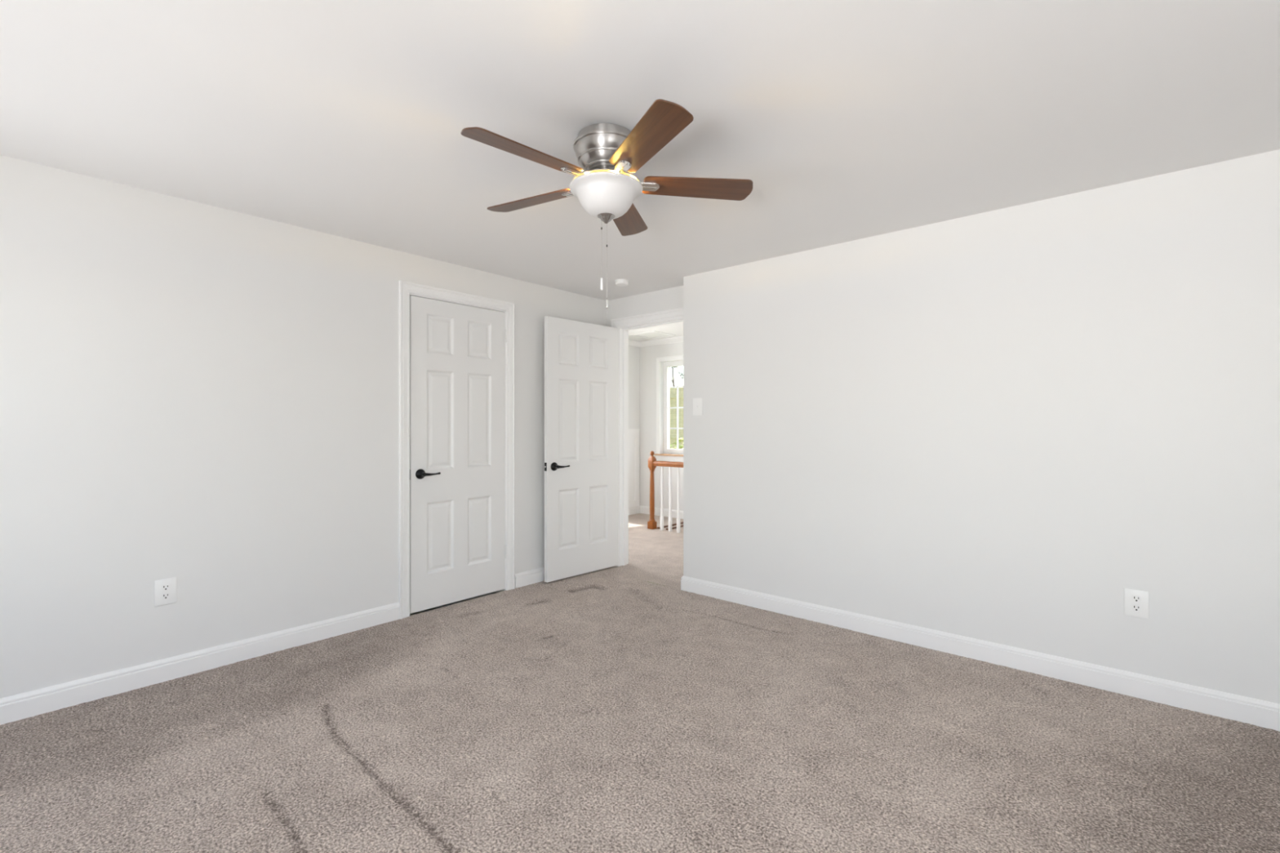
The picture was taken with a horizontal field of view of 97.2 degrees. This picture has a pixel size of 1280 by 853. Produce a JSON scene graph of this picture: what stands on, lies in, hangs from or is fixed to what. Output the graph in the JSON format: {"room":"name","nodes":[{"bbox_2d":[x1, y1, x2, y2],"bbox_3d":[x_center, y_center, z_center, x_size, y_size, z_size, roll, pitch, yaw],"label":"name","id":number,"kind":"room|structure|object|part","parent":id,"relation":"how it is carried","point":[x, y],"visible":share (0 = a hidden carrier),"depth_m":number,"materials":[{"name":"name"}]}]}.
{"room":"empty bedroom","nodes":[
{"label":"empty bedroom","id":0,"kind":"room"},
{"bbox_2d":[0,155,606,698],"bbox_3d":[-2.156,0.079,3.339,0.740,2.430,5.080,0,0,41],"label":"wall","id":1,"kind":"structure","parent":0,"point":[205,397],"depth_m":2.75,"materials":[{"name":"white paint"}]},
{"bbox_2d":[154,577,177,606],"bbox_3d":[-2.242,0.783,2.667,0.009,0.122,0.083,0,0,41],"label":"wall outlet","id":2,"kind":"object","parent":1,"relation":"attached to","point":[165,589],"visible":1,"depth_m":2.66,"materials":[{"name":"white plastic"}]},
{"bbox_2d":[160,584,170,591],"bbox_3d":[-2.240,0.763,2.665,0.003,0.028,0.034,0,0,41],"label":"socket","id":3,"kind":"object","parent":2,"relation":"attached to","point":[163,587],"depth_m":2.66,"materials":[{"name":"white plastic"}]},
{"bbox_2d":[160,592,170,599],"bbox_3d":[-2.240,0.804,2.665,0.003,0.028,0.034,0,0,41],"label":"socket","id":4,"kind":"object","parent":2,"relation":"attached to","point":[163,595],"depth_m":2.66,"materials":[{"name":"white plastic"}]},
{"bbox_2d":[0,602,399,724],"bbox_3d":[-2.476,1.152,2.391,0.014,0.104,2.987,0,0,41],"label":"baseboard","id":5,"kind":"structure","parent":1,"relation":"attached to","point":[18,707],"depth_m":2.69,"materials":[{"name":"white wood"}]},
{"bbox_2d":[399,280,515,619],"bbox_3d":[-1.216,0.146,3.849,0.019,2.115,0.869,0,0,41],"label":"trim","id":6,"kind":"structure","parent":1,"relation":"attached to","point":[406,287],"depth_m":3.57,"materials":[{"name":"white wood"}]},
{"bbox_2d":[409,295,506,613],"bbox_3d":[-1.207,0.180,3.857,0.096,2.024,0.740,0,0,41],"label":"door","id":7,"kind":"structure","parent":1,"relation":"in","point":[458,547],"depth_m":3.83,"materials":[{"name":"white paint"}]},
{"bbox_3d":[-1.367,0.309,3.646,0.061,0.066,0.146,0,0,41],"label":"handle","id":8,"kind":"part","parent":7,"relation":"part of","materials":[{"name":"black metal"}]},
{"bbox_2d":[515,567,544,588],"bbox_3d":[-0.606,1.152,4.560,0.014,0.104,0.982,0,0,41],"label":"baseboard","id":9,"kind":"structure","parent":1,"relation":"attached to","point":[532,576],"depth_m":4.28,"materials":[{"name":"white wood"}]},
{"bbox_2d":[628,345,639,505],"bbox_3d":[-0.756,0.049,7.024,0.120,2.410,2.570,0,0,41],"label":"wall","id":10,"kind":"structure","parent":0,"point":[633,351],"depth_m":7.72,"materials":[{"name":"white paint"}]},
{"bbox_2d":[628,428,639,507],"bbox_3d":[-0.299,0.570,7.442,0.026,1.061,0.880,0,0,41],"label":"trim","id":11,"kind":"structure","parent":10,"relation":"attached to","point":[633,434],"depth_m":7.70,"materials":[{"name":"white wood"}]},
{"bbox_2d":[0,0,1279,300],"bbox_3d":[0.033,-1.166,1.450,5.284,0.140,5.080,0,0,41],"label":"ceiling","id":12,"kind":"structure","parent":0,"point":[846,120],"depth_m":1.94,"materials":[{"name":"white paint"}]},
{"bbox_2d":[461,98,752,308],"bbox_3d":[-0.159,-0.771,2.133,1.092,0.649,1.079,0,0,41],"label":"ceiling fan","id":13,"kind":"object","parent":12,"relation":"hanging from","point":[606,153],"visible":1,"depth_m":2.05,"materials":[{"name":"brown wood"}]},
{"bbox_3d":[-0.389,-0.924,1.902,0.432,0.006,0.129,0,12,-43],"label":"blade","id":14,"kind":"part","parent":13,"relation":"part of","materials":[{"name":"brown wood"}]},
{"bbox_3d":[-0.440,-0.924,2.317,0.432,0.006,0.129,0,12,29],"label":"blade","id":15,"kind":"part","parent":13,"relation":"part of","materials":[{"name":"brown wood"}]},
{"bbox_3d":[-0.129,-0.851,2.145,0.279,0.111,0.279,0,0,41],"label":"lamp shade","id":16,"kind":"part","parent":13,"relation":"part of","materials":[{"name":"white glass"}]},
{"bbox_3d":[-0.126,-0.631,2.145,0.002,0.289,0.002,0,0,41],"label":"pull chain","id":17,"kind":"part","parent":13,"relation":"part of","materials":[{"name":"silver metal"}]},
{"bbox_3d":[-0.061,-0.924,2.494,0.129,0.006,0.432,-13,-2,11],"label":"blade","id":18,"kind":"part","parent":13,"relation":"part of","materials":[{"name":"brown wood"}]},
{"bbox_3d":[0.022,-0.924,1.822,0.129,0.006,0.432,13,-6,-24],"label":"blade","id":19,"kind":"part","parent":13,"relation":"part of","materials":[{"name":"brown wood"}]},
{"bbox_3d":[0.225,-0.924,2.189,0.432,0.006,0.129,0,-12,-7],"label":"blade","id":20,"kind":"part","parent":13,"relation":"part of","materials":[{"name":"brown wood"}]},
{"bbox_2d":[614,279,628,286],"bbox_3d":[-0.137,-1.079,4.253,0.104,0.034,0.104,0,0,41],"label":"smoke detector","id":21,"kind":"object","parent":12,"relation":"attached to","point":[620,282],"visible":1,"depth_m":4.22,"materials":[{"name":"white plastic"}]},
{"bbox_2d":[0,513,1279,852],"bbox_3d":[0.180,1.207,2.888,6.700,0.011,7.210,0,0,41],"label":"floor","id":22,"kind":"structure","parent":0,"point":[606,710],"depth_m":2.09,"materials":[{"name":"beige carpet"}]},
{"bbox_2d":[647,450,683,533],"bbox_3d":[0.853,0.747,6.008,1.957,0.914,0.082,0,0,41],"label":"stair railing","id":23,"kind":"object","parent":22,"relation":"on","point":[653,463],"visible":0.37,"depth_m":6.51,"materials":[{"name":"orange wood"}]},
{"bbox_3d":[0.143,0.747,6.620,0.082,0.914,0.082,0,0,41],"label":"newel post","id":24,"kind":"part","parent":23,"relation":"part of","materials":[{"name":"orange wood"}]},
{"bbox_3d":[0.882,0.434,5.982,1.878,0.059,0.062,0,0,41],"label":"handrail","id":25,"kind":"part","parent":23,"relation":"part of","materials":[{"name":"orange wood"}]},
{"bbox_2d":[657,521,683,530],"bbox_3d":[0.507,1.196,6.856,0.164,0.016,0.745,0,0,41],"label":"floor nosing","id":26,"kind":"structure","parent":22,"relation":"on","point":[682,522],"depth_m":6.70,"materials":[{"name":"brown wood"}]},
{"bbox_2d":[606,285,683,326],"bbox_3d":[0.117,0.079,4.658,0.981,2.350,0.112,0,0,41],"label":"wall","id":27,"kind":"structure","parent":0,"point":[672,298],"depth_m":4.65,"materials":[{"name":"white paint"}]},
{"bbox_2d":[610,306,683,566],"bbox_3d":[0.141,0.179,4.641,0.758,2.050,0.117,0,0,41],"label":"trim","id":28,"kind":"structure","parent":27,"relation":"attached to","point":[623,331],"depth_m":4.87,"materials":[{"name":"white wood"}]},
{"bbox_2d":[544,315,617,582],"bbox_3d":[-0.456,0.176,4.578,0.157,2.030,0.777,0,0,44],"label":"door","id":29,"kind":"structure","parent":28,"relation":"attached to","point":[581,358],"depth_m":4.52,"materials":[{"name":"white paint"}]},
{"bbox_3d":[-0.612,0.311,4.349,0.061,0.066,0.146,0,0,44],"label":"handle","id":30,"kind":"part","parent":29,"relation":"part of","materials":[{"name":"black metal"}]},
{"bbox_2d":[628,322,683,342],"bbox_3d":[0.389,-1.206,6.116,3.040,0.100,2.450,0,0,41],"label":"ceiling","id":31,"kind":"structure","parent":0,"point":[677,329],"depth_m":6.86,"materials":[{"name":"white paint"}]},
{"bbox_2d":[628,330,675,338],"bbox_3d":[0.150,-1.152,7.147,0.430,0.008,0.430,0,0,41],"label":"ceiling hatch","id":32,"kind":"object","parent":31,"relation":"attached to","point":[649,335],"visible":0.96,"depth_m":7.14,"materials":[{"name":"white paint"}]},
{"bbox_3d":[0.151,-1.153,7.146,0.349,0.003,0.352,0,0,41],"label":"panel","id":33,"kind":"part","parent":32,"relation":"part of","materials":[{"name":"white paint"}]},
{"bbox_2d":[640,342,683,511],"bbox_3d":[1.156,0.049,6.913,2.920,2.410,0.160,0,0,41],"label":"wall","id":34,"kind":"structure","parent":0,"point":[648,354],"depth_m":7.65,"materials":[{"name":"white paint"}]},
{"bbox_2d":[628,505,683,519],"bbox_3d":[0.324,1.152,6.040,2.800,0.104,2.250,0,0,41],"label":"baseboard","id":35,"kind":"structure","parent":34,"relation":"attached to","point":[637,509],"depth_m":7.60,"materials":[{"name":"white wood"}]},
{"bbox_2d":[628,336,683,346],"bbox_3d":[0.324,-1.125,6.040,2.800,0.062,2.250,0,0,41],"label":"trim","id":36,"kind":"structure","parent":34,"relation":"attached to","point":[674,340],"depth_m":7.57,"materials":[{"name":"white wood"}]},
{"bbox_2d":[653,355,683,462],"bbox_3d":[0.518,-0.230,7.411,0.730,1.384,0.160,0,0,41],"label":"window","id":37,"kind":"structure","parent":34,"relation":"in","point":[669,455],"depth_m":7.57,"materials":[{"name":"white wood"}]},
{"bbox_3d":[0.503,0.383,7.394,0.730,0.022,0.115,0,0,41],"label":"sill","id":38,"kind":"part","parent":37,"relation":"part of","materials":[{"name":"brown wood"}]},
{"bbox_2d":[683,149,1279,703],"bbox_3d":[2.006,0.079,2.894,4.183,2.350,0.316,0,0,41],"label":"wall","id":39,"kind":"structure","parent":0,"point":[996,426],"depth_m":2.78,"materials":[{"name":"white paint"}]},
{"bbox_2d":[693,398,702,415],"bbox_3d":[0.411,-0.139,4.050,0.083,0.124,0.019,0,0,41],"label":"light switch","id":40,"kind":"object","parent":39,"relation":"attached to","point":[697,402],"visible":1,"depth_m":4.05,"materials":[{"name":"white plastic"}]},
{"bbox_2d":[680,576,1279,731],"bbox_3d":[1.908,1.152,2.883,4.077,0.104,0.198,0,0,41],"label":"baseboard","id":41,"kind":"structure","parent":39,"relation":"attached to","point":[1262,713],"depth_m":2.77,"materials":[{"name":"white wood"}]},
{"bbox_2d":[1124,587,1149,618],"bbox_3d":[2.206,0.788,2.507,0.083,0.122,0.009,0,0,41],"label":"wall outlet","id":42,"kind":"object","parent":39,"relation":"attached to","point":[1136,602],"visible":1,"depth_m":2.50,"materials":[{"name":"white plastic"}]},
{"bbox_2d":[1131,595,1141,602],"bbox_3d":[2.204,0.768,2.505,0.034,0.028,0.003,0,0,41],"label":"socket","id":43,"kind":"object","parent":42,"relation":"attached to","point":[1134,598],"depth_m":2.50,"materials":[{"name":"white plastic"}]},
{"bbox_2d":[1131,604,1141,611],"bbox_3d":[2.204,0.809,2.505,0.034,0.028,0.003,0,0,41],"label":"socket","id":44,"kind":"object","parent":42,"relation":"attached to","point":[1134,607],"depth_m":2.50,"materials":[{"name":"white plastic"}]},
{"label":"outside","id":45,"kind":"structure","parent":0,"visible":0},
{"bbox_3d":[16.042,4.154,30.080,65.000,0.100,53.490,0,0,41],"label":"ground","id":46,"kind":"structure","parent":45,"visible":0},
{"bbox_2d":[669,387,683,448],"bbox_3d":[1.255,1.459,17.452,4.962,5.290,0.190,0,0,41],"label":"fence","id":47,"kind":"object","parent":46,"relation":"on","point":[673,392],"visible":0.02,"depth_m":17.52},
{"bbox_3d":[1.163,0.314,17.438,4.840,0.120,0.048,0,0,41],"label":"rail","id":48,"kind":"part","parent":47,"relation":"part of","materials":[{"name":"beige wood"}]},
{"bbox_3d":[1.163,-0.936,17.438,4.840,0.120,0.048,0,0,41],"label":"rail","id":49,"kind":"part","parent":47,"relation":"part of","materials":[{"name":"beige wood"}]},
{"bbox_2d":[669,366,683,388],"bbox_3d":[1.484,0.709,22.503,2.046,6.799,0.656,0,0,41],"label":"tree","id":50,"kind":"object","parent":46,"relation":"on","point":[672,369],"visible":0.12,"depth_m":22.59,"materials":[{"name":"brown plant"}]},
{"bbox_2d":[669,437,683,448],"bbox_3d":[1.139,2.146,13.533,2.259,3.922,1.206,0,0,41],"label":"shrub","id":51,"kind":"object","parent":46,"relation":"on","point":[680,446],"visible":0.02,"depth_m":13.64,"materials":[{"name":"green plant"}]}
]}

